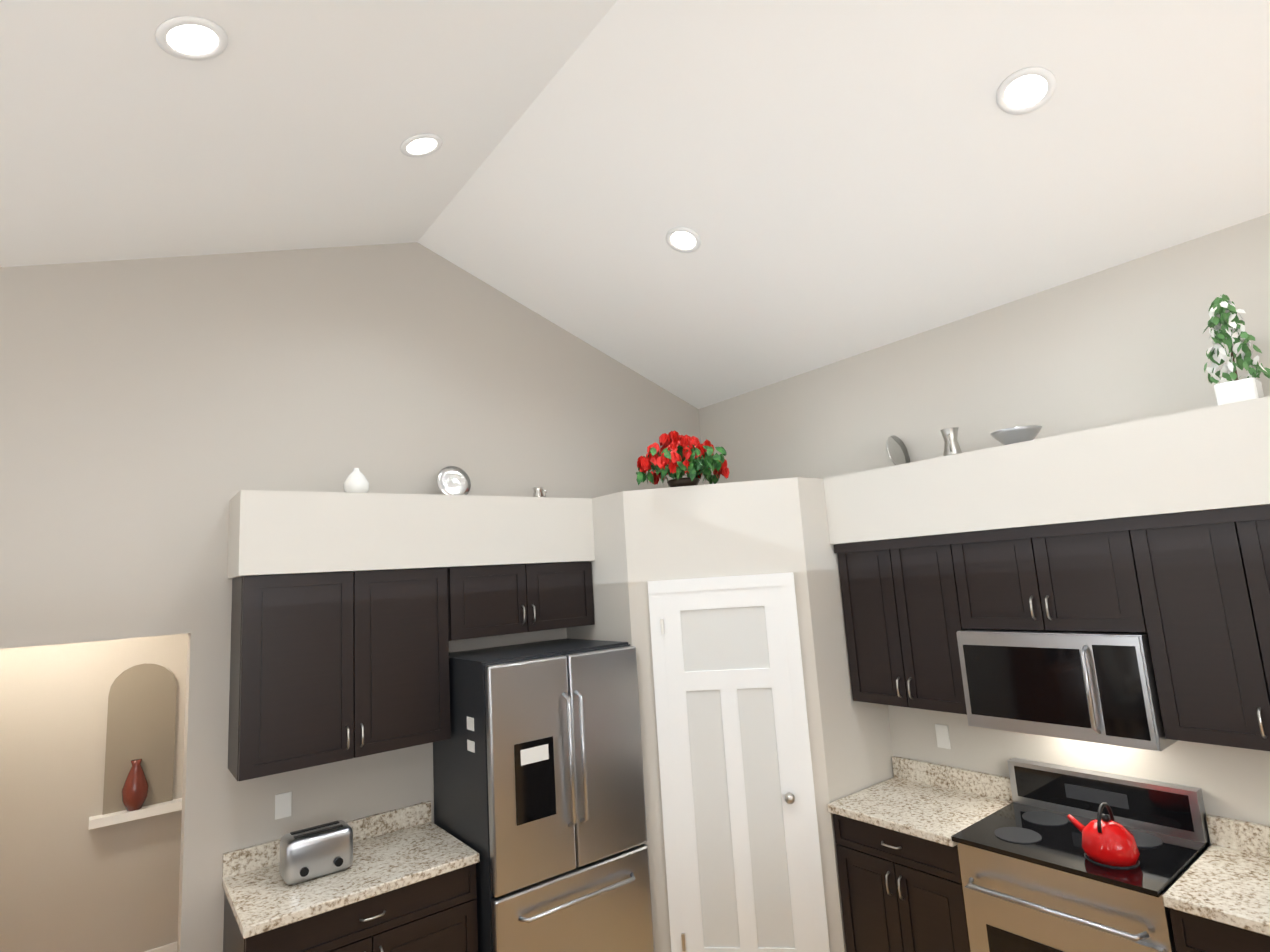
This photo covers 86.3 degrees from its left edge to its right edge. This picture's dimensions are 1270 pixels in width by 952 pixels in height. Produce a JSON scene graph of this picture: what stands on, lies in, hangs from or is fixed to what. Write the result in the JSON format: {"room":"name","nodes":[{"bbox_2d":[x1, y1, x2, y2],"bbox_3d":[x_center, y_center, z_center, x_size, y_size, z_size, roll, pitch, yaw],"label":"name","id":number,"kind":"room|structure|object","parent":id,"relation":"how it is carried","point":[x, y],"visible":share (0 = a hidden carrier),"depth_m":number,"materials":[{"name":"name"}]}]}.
{"room":"kitchen","nodes":[
{"label":"kitchen","id":0,"kind":"room"},
{"bbox_2d":[0,633,187,951],"bbox_3d":[-3.360,1.516,3.118,2.650,2.600,1.510,3,-11,-37],"label":"wall","id":1,"kind":"structure","parent":0,"point":[70,881],"depth_m":3.92,"materials":[{"name":"paint"}]},
{"bbox_2d":[88,663,181,829],"bbox_3d":[-2.986,1.594,4.100,0.460,0.890,0.130,3,-11,-37],"label":"wall niche","id":2,"kind":"object","parent":1,"relation":"attached to","point":[139,754],"visible":0.96,"depth_m":4.11,"materials":[{"name":"beige paint"}]},
{"bbox_2d":[121,758,148,811],"bbox_3d":[-2.986,1.844,4.051,0.130,0.280,0.130,3,-11,-37],"label":"vase","id":3,"kind":"object","parent":2,"relation":"on","point":[134,771],"depth_m":4.03,"materials":[{"name":"red ceramic"}]},
{"bbox_2d":[144,941,176,951],"bbox_3d":[-3.643,2.828,3.402,2.350,0.130,0.016,3,-11,-37],"label":"baseboard","id":4,"kind":"structure","parent":1,"relation":"attached to","point":[171,947],"depth_m":4.04,"materials":[{"name":"white wood"}]},
{"bbox_2d":[0,242,703,951],"bbox_3d":[-1.265,0.337,3.907,11.360,4.900,0.150,3,-11,-37],"label":"wall","id":5,"kind":"structure","parent":0,"point":[156,414],"depth_m":3.34,"materials":[{"name":"paint"}]},
{"bbox_2d":[275,792,291,819],"bbox_3d":[-1.681,1.575,3.239,0.070,0.110,0.007,3,-11,-37],"label":"electrical outlet","id":6,"kind":"object","parent":5,"relation":"attached to","point":[283,802],"visible":1,"depth_m":3.24,"materials":[{"name":"white plastic"}]},
{"bbox_2d":[228,567,451,780],"bbox_3d":[-1.433,0.914,3.345,0.940,0.866,0.334,3,-11,-37],"label":"upper cabinet","id":7,"kind":"object","parent":5,"relation":"attached to","point":[327,668],"depth_m":3.17,"materials":[{"name":"brown wood"}]},
{"bbox_2d":[452,561,594,639],"bbox_3d":[-0.709,0.712,3.944,0.900,0.381,0.334,3,-11,-37],"label":"upper cabinet","id":8,"kind":"object","parent":5,"relation":"attached to","point":[495,600],"depth_m":3.79,"materials":[{"name":"brown wood"}]},
{"bbox_2d":[227,490,594,578],"bbox_3d":[-1.107,0.315,3.701,1.880,0.378,0.370,3,-11,-37],"label":"soffit","id":9,"kind":"structure","parent":0,"point":[285,532],"depth_m":3.40,"materials":[{"name":"paint"}]},
{"bbox_2d":[344,468,368,492],"bbox_3d":[-1.433,0.033,3.487,0.124,0.152,0.124,3,-11,-37],"label":"vase","id":10,"kind":"object","parent":9,"relation":"on","point":[356,480],"visible":0.81,"depth_m":3.44,"materials":[{"name":"white ceramic"}]},
{"bbox_2d":[437,466,470,494],"bbox_3d":[-1.028,0.038,3.862,0.200,0.203,0.100,3,-11,-37],"label":"plate","id":11,"kind":"object","parent":9,"relation":"on","point":[453,480],"visible":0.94,"depth_m":3.88,"materials":[{"name":"silver metal"}]},
{"bbox_2d":[533,487,546,496],"bbox_3d":[-0.579,0.112,4.130,0.094,0.080,0.072,3,-11,-37],"label":"creamer","id":12,"kind":"object","parent":9,"relation":"on","point":[538,491],"visible":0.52,"depth_m":4.10,"materials":[{"name":"silver metal"}]},
{"bbox_2d":[0,0,1269,408],"bbox_3d":[0.746,-0.951,1.476,12.010,2.466,12.700,3,-11,-37],"label":"ceiling","id":13,"kind":"structure","parent":0,"point":[828,182],"depth_m":2.77,"materials":[{"name":"paint"}]},
{"bbox_2d":[155,16,227,60],"bbox_3d":[-1.324,-1.312,2.029,0.182,0.074,0.190,3,-11,-37],"label":"recessed light","id":14,"kind":"object","parent":13,"relation":"in","point":[191,38],"visible":1,"depth_m":2.02,"materials":[{"name":"white"}]},
{"bbox_2d":[400,133,442,156],"bbox_3d":[-0.955,-1.483,3.035,0.182,0.074,0.190,3,-11,-37],"label":"recessed light","id":15,"kind":"object","parent":13,"relation":"in","point":[422,145],"visible":0.98,"depth_m":3.03,"materials":[{"name":"white"}]},
{"bbox_2d":[666,227,700,252],"bbox_3d":[0.255,-1.251,3.585,0.180,0.078,0.190,3,-11,-37],"label":"recessed light","id":16,"kind":"object","parent":13,"relation":"in","point":[683,239],"visible":1,"depth_m":3.58,"materials":[{"name":"white"}]},
{"bbox_2d":[996,67,1055,114],"bbox_3d":[1.421,-1.403,2.467,0.180,0.078,0.190,3,-11,-37],"label":"recessed light","id":17,"kind":"object","parent":13,"relation":"in","point":[1026,90],"visible":1,"depth_m":2.46,"materials":[{"name":"white"}]},
{"bbox_2d":[566,477,893,951],"bbox_3d":[0.532,1.406,4.098,1.305,2.620,1.390,3,-11,-37],"label":"wall","id":18,"kind":"structure","parent":0,"point":[644,536],"depth_m":3.77,"materials":[{"name":"paint"}]},
{"bbox_2d":[636,430,729,486],"bbox_3d":[0.291,-0.093,4.055,0.636,0.354,0.578,3,-11,-37],"label":"flower arrangement","id":19,"kind":"object","parent":18,"relation":"on","point":[677,456],"visible":1,"depth_m":3.93,"materials":[{"name":"red plant"}]},
{"bbox_2d":[647,572,829,951],"bbox_3d":[0.532,1.593,3.589,0.579,2.100,0.582,3,-11,-37],"label":"pantry door","id":20,"kind":"structure","parent":18,"relation":"in","point":[742,854],"depth_m":3.59,"materials":[{"name":"white wood"}]},
{"bbox_2d":[698,213,1269,825],"bbox_3d":[1.688,0.143,3.866,0.150,4.900,3.540,3,-11,-37],"label":"wall","id":21,"kind":"structure","parent":0,"point":[1130,341],"depth_m":3.35,"materials":[{"name":"paint"}]},
{"bbox_2d":[935,724,950,748],"bbox_3d":[1.669,1.413,3.675,0.007,0.120,0.070,3,-11,-37],"label":"electrical outlet","id":22,"kind":"object","parent":21,"relation":"attached to","point":[942,736],"visible":1,"depth_m":3.67,"materials":[{"name":"white plastic"}]},
{"bbox_2d":[834,505,1269,750],"bbox_3d":[1.934,0.665,3.073,0.365,0.875,2.115,3,-11,-37],"label":"upper cabinet","id":23,"kind":"object","parent":21,"relation":"attached to","point":[1188,593],"visible":0.98,"depth_m":2.84,"materials":[{"name":"brown wood"}]},
{"bbox_2d":[956,629,1177,750],"bbox_3d":[1.906,0.906,3.019,0.455,0.436,0.742,3,-11,-37],"label":"microwave","id":24,"kind":"object","parent":23,"relation":"attached to","point":[1095,686],"visible":0.94,"depth_m":2.85,"materials":[{"name":"silver metal"}]},
{"bbox_2d":[823,396,1269,543],"bbox_3d":[1.892,0.045,3.167,0.380,0.378,2.130,3,-11,-37],"label":"wall","id":25,"kind":"structure","parent":0,"point":[1212,458],"depth_m":2.88,"materials":[{"name":"paint"}]},
{"bbox_2d":[886,435,909,464],"bbox_3d":[1.493,-0.131,3.852,0.210,0.208,0.053,3,-11,-37],"label":"plate","id":26,"kind":"object","parent":25,"relation":"on","point":[897,451],"visible":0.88,"depth_m":3.87,"materials":[{"name":"silver metal"}]},
{"bbox_2d":[940,427,961,455],"bbox_3d":[1.625,-0.164,3.494,0.115,0.160,0.088,3,-11,-37],"label":"vase","id":27,"kind":"object","parent":25,"relation":"on","point":[951,444],"visible":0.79,"depth_m":3.48,"materials":[{"name":"silver metal"}]},
{"bbox_2d":[990,425,1041,444],"bbox_3d":[1.831,-0.176,3.246,0.220,0.085,0.220,3,-11,-37],"label":"bowl","id":28,"kind":"object","parent":25,"relation":"on","point":[1012,435],"visible":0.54,"depth_m":3.18,"materials":[{"name":"silver metal"}]},
{"bbox_2d":[1203,294,1269,404],"bbox_3d":[2.318,-0.489,2.630,0.187,0.459,0.189,3,-11,-37],"label":"potted plant","id":29,"kind":"object","parent":25,"relation":"on","point":[1223,310],"visible":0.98,"depth_m":2.60,"materials":[{"name":"green plant"}]},
{"bbox_3d":[0.757,2.292,0.841,12.300,0.120,12.700,3,-11,-37],"label":"floor","id":30,"kind":"structure","parent":0,"visible":0},
{"bbox_2d":[223,863,477,951],"bbox_3d":[-1.256,2.245,3.025,0.940,0.870,0.635,3,-11,-37],"label":"base cabinet","id":31,"kind":"object","parent":30,"relation":"on","point":[436,913],"visible":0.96,"depth_m":2.91,"materials":[{"name":"brown wood"}]},
{"bbox_2d":[222,801,479,938],"bbox_3d":[-1.291,1.746,3.100,0.955,0.138,0.636,3,-11,-37],"label":"countertop","id":32,"kind":"structure","parent":31,"relation":"on","point":[395,849],"depth_m":3.04,"materials":[{"name":"stone"}]},
{"bbox_2d":[280,820,352,884],"bbox_3d":[-1.422,1.679,3.032,0.280,0.183,0.183,3,-11,-37],"label":"toaster","id":33,"kind":"object","parent":32,"relation":"on","point":[310,853],"visible":1,"depth_m":2.97,"materials":[{"name":"silver metal"}]},
{"bbox_2d":[433,638,653,951],"bbox_3d":[-0.491,1.815,3.590,0.884,1.752,0.781,3,-11,-37],"label":"fridge","id":34,"kind":"object","parent":30,"relation":"on","point":[539,799],"visible":1,"depth_m":3.33,"materials":[{"name":"silver metal"}]},
{"bbox_2d":[833,814,970,951],"bbox_3d":[1.487,2.123,3.366,0.604,0.870,0.665,3,-11,-37],"label":"base cabinet","id":35,"kind":"object","parent":30,"relation":"on","point":[901,892],"depth_m":3.20,"materials":[{"name":"brown wood"}]},
{"bbox_2d":[827,756,1269,935],"bbox_3d":[1.881,1.504,2.859,0.641,0.148,2.125,3,-11,-37],"label":"countertop","id":36,"kind":"structure","parent":35,"relation":"on","point":[1224,877],"depth_m":3.07,"materials":[{"name":"stone"}]},
{"bbox_2d":[951,758,1210,951],"bbox_3d":[1.869,1.886,2.796,0.707,1.120,0.746,3,-11,-37],"label":"range","id":37,"kind":"object","parent":30,"relation":"on","point":[1034,878],"visible":0.9,"depth_m":2.78,"materials":[{"name":"silver metal"}]},
{"bbox_2d":[1067,803,1139,866],"bbox_3d":[1.840,1.394,2.680,0.190,0.202,0.234,3,-11,-37],"label":"kettle","id":38,"kind":"object","parent":37,"relation":"on","point":[1106,840],"visible":1,"depth_m":2.61,"materials":[{"name":"red metal"}]},
{"bbox_2d":[1169,908,1269,951],"bbox_3d":[2.352,1.900,2.244,0.606,0.870,0.680,3,-11,-37],"label":"base cabinet","id":39,"kind":"object","parent":30,"relation":"on","point":[1192,933],"depth_m":2.30,"materials":[{"name":"brown wood"}]}
]}

